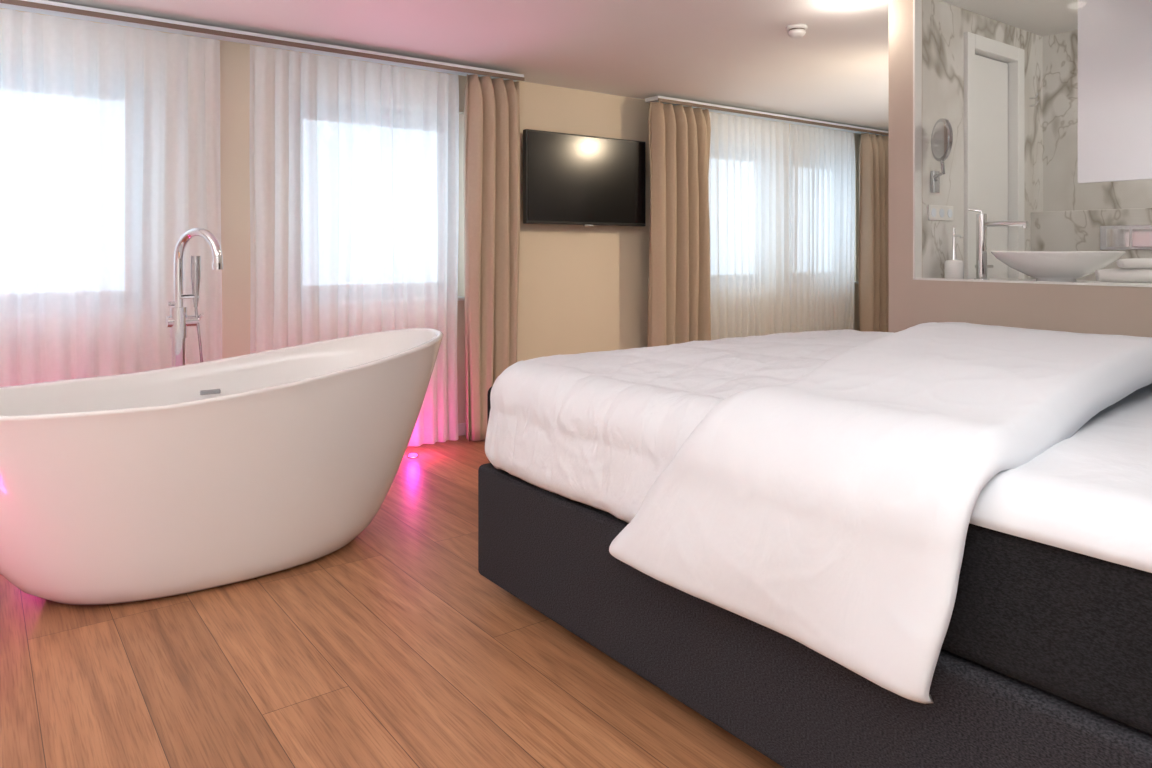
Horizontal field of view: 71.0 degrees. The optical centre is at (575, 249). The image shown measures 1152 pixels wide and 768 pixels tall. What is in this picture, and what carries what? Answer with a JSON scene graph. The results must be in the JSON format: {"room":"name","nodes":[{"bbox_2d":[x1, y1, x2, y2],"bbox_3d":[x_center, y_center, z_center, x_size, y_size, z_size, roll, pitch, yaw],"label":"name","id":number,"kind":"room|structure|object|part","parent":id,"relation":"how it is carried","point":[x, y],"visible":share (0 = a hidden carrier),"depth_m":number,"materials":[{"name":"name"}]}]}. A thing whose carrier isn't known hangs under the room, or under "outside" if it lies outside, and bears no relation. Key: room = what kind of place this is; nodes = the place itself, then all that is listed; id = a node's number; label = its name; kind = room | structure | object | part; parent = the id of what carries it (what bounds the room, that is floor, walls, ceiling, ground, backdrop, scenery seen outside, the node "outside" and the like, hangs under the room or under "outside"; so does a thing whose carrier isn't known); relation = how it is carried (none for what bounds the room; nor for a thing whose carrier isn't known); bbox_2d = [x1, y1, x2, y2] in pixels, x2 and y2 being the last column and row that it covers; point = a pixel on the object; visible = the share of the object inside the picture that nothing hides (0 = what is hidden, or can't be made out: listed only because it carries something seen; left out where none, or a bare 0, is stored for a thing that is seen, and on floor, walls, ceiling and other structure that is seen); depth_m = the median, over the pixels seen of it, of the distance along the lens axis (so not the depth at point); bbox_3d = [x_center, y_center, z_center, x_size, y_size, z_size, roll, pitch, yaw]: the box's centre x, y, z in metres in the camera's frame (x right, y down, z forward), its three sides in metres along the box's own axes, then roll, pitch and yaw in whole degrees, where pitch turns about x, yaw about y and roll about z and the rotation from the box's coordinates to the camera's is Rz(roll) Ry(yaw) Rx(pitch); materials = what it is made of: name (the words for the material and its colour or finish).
{"room":"hotel room","nodes":[
{"label":"hotel room","id":0,"kind":"room"},
{"bbox_2d":[0,435,783,767],"bbox_3d":[1.111,1.150,2.727,8.690,0.100,6.070,0,0,-37],"label":"floor","id":1,"kind":"structure","parent":0,"point":[391,647],"depth_m":2.09,"materials":[{"name":"brown wood"}]},
{"bbox_2d":[166,228,222,366],"bbox_3d":[-1.577,0.503,3.382,0.286,1.193,0.126,0,0,15],"label":"faucet","id":2,"kind":"object","parent":1,"relation":"on","point":[178,321],"visible":0.68,"depth_m":3.38,"materials":[{"name":"silver metal"}]},
{"bbox_3d":[-1.571,0.083,3.353,0.257,0.353,0.037,0,0,23],"label":"spout","id":3,"kind":"part","parent":2,"relation":"part of","materials":[{"name":"silver metal"}]},
{"bbox_2d":[0,328,442,604],"bbox_3d":[-1.290,0.716,2.870,1.756,0.768,0.813,0,0,-37],"label":"bathtub","id":4,"kind":"object","parent":1,"relation":"on","point":[179,480],"visible":1,"depth_m":2.58,"materials":[{"name":"white ceramic"}]},
{"bbox_2d":[407,453,418,457],"bbox_3d":[-0.866,1.091,4.288,0.060,0.019,0.060,0,0,-37],"label":"floor light","id":5,"kind":"object","parent":1,"relation":"on","point":[412,455],"visible":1,"depth_m":4.27,"materials":[{"name":"metal"}]},
{"bbox_2d":[478,322,1151,767],"bbox_3d":[1.044,0.525,2.264,1.980,1.150,2.170,0,0,-37],"label":"bed","id":6,"kind":"object","parent":1,"relation":"on","point":[924,545],"visible":1,"depth_m":1.54,"materials":[{"name":"fabric"}]},
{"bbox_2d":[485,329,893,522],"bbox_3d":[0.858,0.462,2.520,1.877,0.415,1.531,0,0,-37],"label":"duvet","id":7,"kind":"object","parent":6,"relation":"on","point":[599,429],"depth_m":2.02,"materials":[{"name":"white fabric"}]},
{"bbox_2d":[0,8,860,423],"bbox_3d":[-0.605,0.020,5.015,8.690,2.160,0.250,0,0,-37],"label":"wall","id":8,"kind":"structure","parent":0,"point":[582,289],"depth_m":5.20,"materials":[{"name":"beige paint"}]},
{"bbox_2d":[458,296,464,300],"bbox_3d":[-1.096,0.290,4.553,1.028,0.020,0.160,0,0,-37],"label":"sill","id":9,"kind":"structure","parent":8,"relation":"attached to","point":[460,298],"depth_m":4.77,"materials":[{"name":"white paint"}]},
{"bbox_2d":[458,423,465,435],"bbox_3d":[-0.525,1.065,4.909,8.450,0.070,0.015,0,0,-37],"label":"baseboard","id":10,"kind":"structure","parent":8,"relation":"attached to","point":[462,426],"depth_m":4.79,"materials":[{"name":"white paint"}]},
{"bbox_2d":[523,129,645,226],"bbox_3d":[0.054,-0.447,5.278,0.980,0.590,0.119,0,0,-37],"label":"television","id":11,"kind":"object","parent":8,"relation":"attached to","point":[569,179],"visible":1,"depth_m":5.20,"materials":[{"name":"black plastic"}]},
{"bbox_2d":[47,0,1077,130],"bbox_3d":[1.111,-1.153,2.727,8.690,0.235,6.070,0,0,-37],"label":"ceiling","id":12,"kind":"structure","parent":0,"point":[742,54],"depth_m":4.22,"materials":[{"name":"paint"}]},
{"bbox_2d":[0,0,524,81],"bbox_3d":[-2.043,-1.026,3.591,4.240,0.040,0.142,0,0,-37],"label":"rail","id":13,"kind":"object","parent":12,"relation":"attached to","point":[45,7],"visible":0.91,"depth_m":3.86,"materials":[{"name":"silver metal"}]},
{"bbox_2d":[0,9,221,386],"bbox_3d":[-2.518,0.042,3.243,2.068,2.087,0.063,0,0,-37],"label":"sheer curtain","id":14,"kind":"object","parent":13,"relation":"hanging from","point":[110,133],"visible":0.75,"depth_m":3.56,"materials":[{"name":"white fabric"}]},
{"bbox_2d":[249,45,458,446],"bbox_3d":[-1.133,0.042,4.286,1.153,2.087,0.070,0,0,-37],"label":"sheer curtain","id":15,"kind":"object","parent":13,"relation":"hanging from","point":[354,164],"visible":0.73,"depth_m":4.25,"materials":[{"name":"white fabric"}]},
{"bbox_2d":[463,74,519,441],"bbox_3d":[-0.485,0.043,4.703,0.354,2.091,0.155,0,0,-37],"label":"curtain","id":16,"kind":"object","parent":13,"relation":"hanging from","point":[491,132],"visible":0.92,"depth_m":4.64,"materials":[{"name":"beige fabric"}]},
{"bbox_2d":[645,96,888,135],"bbox_3d":[1.717,-1.026,6.411,3.000,0.040,0.142,0,0,-37],"label":"rail","id":17,"kind":"object","parent":12,"relation":"attached to","point":[714,108],"visible":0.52,"depth_m":6.16,"materials":[{"name":"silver metal"}]},
{"bbox_2d":[647,102,710,346],"bbox_3d":[0.717,0.043,5.601,0.538,2.091,0.171,0,0,-37],"label":"curtain","id":18,"kind":"object","parent":17,"relation":"hanging from","point":[679,311],"visible":0.78,"depth_m":5.55,"materials":[{"name":"beige fabric"}]},
{"bbox_2d":[708,112,789,340],"bbox_3d":[1.300,0.042,6.112,0.977,2.087,0.056,0,0,-37],"label":"sheer curtain","id":19,"kind":"object","parent":17,"relation":"hanging from","point":[749,177],"visible":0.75,"depth_m":6.13,"materials":[{"name":"white fabric"}]},
{"bbox_2d":[789,124,854,332],"bbox_3d":[2.039,0.042,6.673,0.871,2.087,0.056,0,0,-37],"label":"sheer curtain","id":20,"kind":"object","parent":17,"relation":"hanging from","point":[822,161],"visible":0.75,"depth_m":6.64,"materials":[{"name":"white fabric"}]},
{"bbox_2d":[859,133,888,331],"bbox_3d":[2.666,0.043,7.046,0.544,2.091,0.122,0,0,-37],"label":"curtain","id":21,"kind":"object","parent":17,"relation":"hanging from","point":[873,148],"visible":0.64,"depth_m":6.93,"materials":[{"name":"beige fabric"}]},
{"bbox_2d":[786,24,806,38],"bbox_3d":[1.136,-1.122,4.152,0.104,0.056,0.104,0,0,-37],"label":"smoke detector","id":22,"kind":"object","parent":12,"relation":"attached to","point":[795,31],"visible":1,"depth_m":4.12,"materials":[{"name":"white plastic"}]},
{"bbox_2d":[842,0,863,6],"bbox_3d":[1.272,-1.135,3.704,0.100,0.030,0.100,0,0,-37],"label":"ceiling spotlight","id":23,"kind":"object","parent":12,"relation":"in","point":[851,3],"depth_m":3.69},
{"bbox_2d":[1078,0,1151,183],"bbox_3d":[2.264,-0.705,2.757,0.020,0.890,0.995,0,0,-37],"label":"mirror","id":24,"kind":"object","parent":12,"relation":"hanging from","point":[1115,36],"visible":1,"depth_m":3.05,"materials":[{"name":"mirror"}]},
{"bbox_2d":[922,0,1042,278],"bbox_3d":[2.046,-0.025,4.072,1.320,2.250,0.120,0,0,-37],"label":"wall","id":25,"kind":"structure","parent":0,"point":[942,22],"depth_m":3.78,"materials":[{"name":"stone"}]},
{"bbox_2d":[928,205,952,220],"bbox_3d":[1.671,-0.169,3.709,0.208,0.070,0.011,0,0,-37],"label":"power outlet","id":26,"kind":"object","parent":25,"relation":"attached to","point":[935,212],"visible":1,"depth_m":3.70,"materials":[{"name":"white plastic"}]},
{"bbox_2d":[931,208,935,216],"bbox_3d":[1.628,-0.170,3.671,0.040,0.040,0.003,0,0,-37],"label":"socket","id":27,"kind":"object","parent":26,"relation":"attached to","point":[933,210],"depth_m":3.67,"materials":[{"name":"white plastic"}]},
{"bbox_2d":[940,209,943,216],"bbox_3d":[1.684,-0.170,3.713,0.040,0.040,0.003,0,0,-37],"label":"socket","id":28,"kind":"object","parent":26,"relation":"attached to","point":[941,210],"depth_m":3.71,"materials":[{"name":"white plastic"}]},
{"bbox_2d":[947,209,951,217],"bbox_3d":[1.740,-0.170,3.755,0.040,0.040,0.003,0,0,-37],"label":"socket","id":29,"kind":"object","parent":26,"relation":"attached to","point":[949,211],"depth_m":3.75,"materials":[{"name":"white plastic"}]},
{"bbox_2d":[930,118,952,192],"bbox_3d":[1.617,-0.419,3.584,0.047,0.319,0.237,0,0,11],"label":"makeup mirror","id":30,"kind":"object","parent":25,"relation":"attached to","point":[942,134],"visible":1,"depth_m":3.56,"materials":[{"name":"metal"}]},
{"bbox_3d":[1.636,-0.310,3.677,0.050,0.100,0.020,0,0,-37],"label":"wall plate","id":31,"kind":"part","parent":30,"relation":"part of","materials":[{"name":"metal"}]},
{"bbox_3d":[1.621,-0.352,3.619,0.037,0.080,0.129,0,0,8],"label":"arm","id":32,"kind":"part","parent":30,"relation":"part of","materials":[{"name":"metal"}]},
{"bbox_3d":[1.606,-0.485,3.559,0.003,0.160,0.160,0,0,0],"label":"glass","id":33,"kind":"part","parent":30,"relation":"part of","materials":[{"name":"mirror"}]},
{"bbox_2d":[975,54,1007,277],"bbox_3d":[2.052,0.062,4.064,0.430,2.055,0.040,0,0,-37],"label":"leaf","id":34,"kind":"object","parent":25,"relation":"attached to","point":[991,76],"visible":0.27,"depth_m":4.07,"materials":[{"name":"white paint"}]},
{"bbox_2d":[964,32,1023,278],"bbox_3d":[2.058,0.030,4.056,0.578,2.139,0.120,0,0,-37],"label":"door frame","id":35,"kind":"structure","parent":25,"relation":"attached to","point":[974,44],"depth_m":4.05,"materials":[{"name":"white paint"}]},
{"bbox_2d":[964,9,1020,47],"bbox_3d":[2.046,-1.095,4.072,0.580,0.110,0.120,0,0,-37],"label":"lintel","id":36,"kind":"object","parent":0,"point":[975,23],"visible":0.5,"depth_m":4.01,"materials":[{"name":"stone"}]},
{"bbox_2d":[889,0,1151,336],"bbox_3d":[2.501,-0.025,2.307,0.070,2.250,3.490,0,0,-37],"label":"wall partition","id":37,"kind":"structure","parent":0,"point":[1088,309],"depth_m":3.46,"materials":[{"name":"beige paint"}]},
{"bbox_2d":[913,0,1151,286],"bbox_3d":[2.107,-0.496,2.810,0.056,1.257,1.967,0,0,-37],"label":"trim","id":38,"kind":"structure","parent":37,"relation":"attached to","point":[917,4],"depth_m":3.58,"materials":[{"name":"white plastic"}]},
{"bbox_2d":[988,278,1151,283],"bbox_3d":[2.256,0.443,3.155,0.545,0.614,1.540,0,0,-37],"label":"countertop","id":39,"kind":"structure","parent":37,"relation":"attached to","point":[988,278],"depth_m":3.60,"materials":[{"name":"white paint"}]},
{"bbox_2d":[944,228,963,278],"bbox_3d":[1.710,0.018,3.633,0.084,0.235,0.098,0,0,-37],"label":"soap dispenser","id":40,"kind":"object","parent":39,"relation":"on","point":[953,268],"visible":0.79,"depth_m":3.61,"materials":[{"name":"white ceramic"}]},
{"bbox_2d":[944,260,963,278],"bbox_3d":[1.706,0.090,3.642,0.080,0.092,0.080,0,0,-37],"label":"bottle","id":41,"kind":"object","parent":40,"relation":"attached to","point":[953,269],"depth_m":3.61,"materials":[{"name":"white ceramic"}]},
{"bbox_2d":[968,208,1027,279],"bbox_3d":[1.880,-0.027,3.593,0.064,0.327,0.253,0,0,-37],"label":"faucet","id":42,"kind":"object","parent":39,"relation":"on","point":[982,224],"visible":0.84,"depth_m":3.63,"materials":[{"name":"silver metal"}]},
{"bbox_3d":[1.815,-0.176,3.665,0.061,0.029,0.012,0,0,31],"label":"lever","id":43,"kind":"part","parent":42,"relation":"part of","materials":[{"name":"silver metal"}]},
{"bbox_3d":[1.890,-0.116,3.568,0.029,0.027,0.202,0,0,-34],"label":"spout","id":44,"kind":"part","parent":42,"relation":"part of","materials":[{"name":"silver metal"}]},
{"bbox_2d":[991,251,1125,281],"bbox_3d":[2.040,0.070,3.430,0.494,0.131,0.494,0,0,-37],"label":"washbasin","id":45,"kind":"object","parent":39,"relation":"in","point":[1052,266],"visible":0.94,"depth_m":3.28,"materials":[{"name":"white ceramic"}]},
{"bbox_2d":[1094,258,1151,282],"bbox_3d":[2.195,0.080,3.108,0.337,0.095,0.088,0,0,16],"label":"folded towel","id":46,"kind":"object","parent":39,"relation":"on","point":[1139,270],"visible":1,"depth_m":3.10,"materials":[{"name":"white fabric"}]},
{"bbox_2d":[1043,30,1151,211],"bbox_3d":[3.573,-0.025,3.036,0.120,2.250,3.370,0,0,-37],"label":"wall","id":47,"kind":"structure","parent":0,"point":[1062,191],"depth_m":4.26,"materials":[{"name":"stone"}]},
{"bbox_2d":[1031,208,1151,280],"bbox_3d":[3.469,0.450,2.958,0.140,1.300,3.370,0,0,-37],"label":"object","id":48,"kind":"structure","parent":47,"relation":"attached to","point":[1079,230],"depth_m":4.07,"materials":[{"name":"stone"}]},
{"bbox_2d":[1100,225,1151,249],"bbox_3d":[2.684,-0.060,3.876,0.016,0.120,0.300,0,0,-37],"label":"flush plate","id":49,"kind":"object","parent":47,"relation":"attached to","point":[1114,237],"visible":1,"depth_m":3.90,"materials":[{"name":"metal"}]}
]}

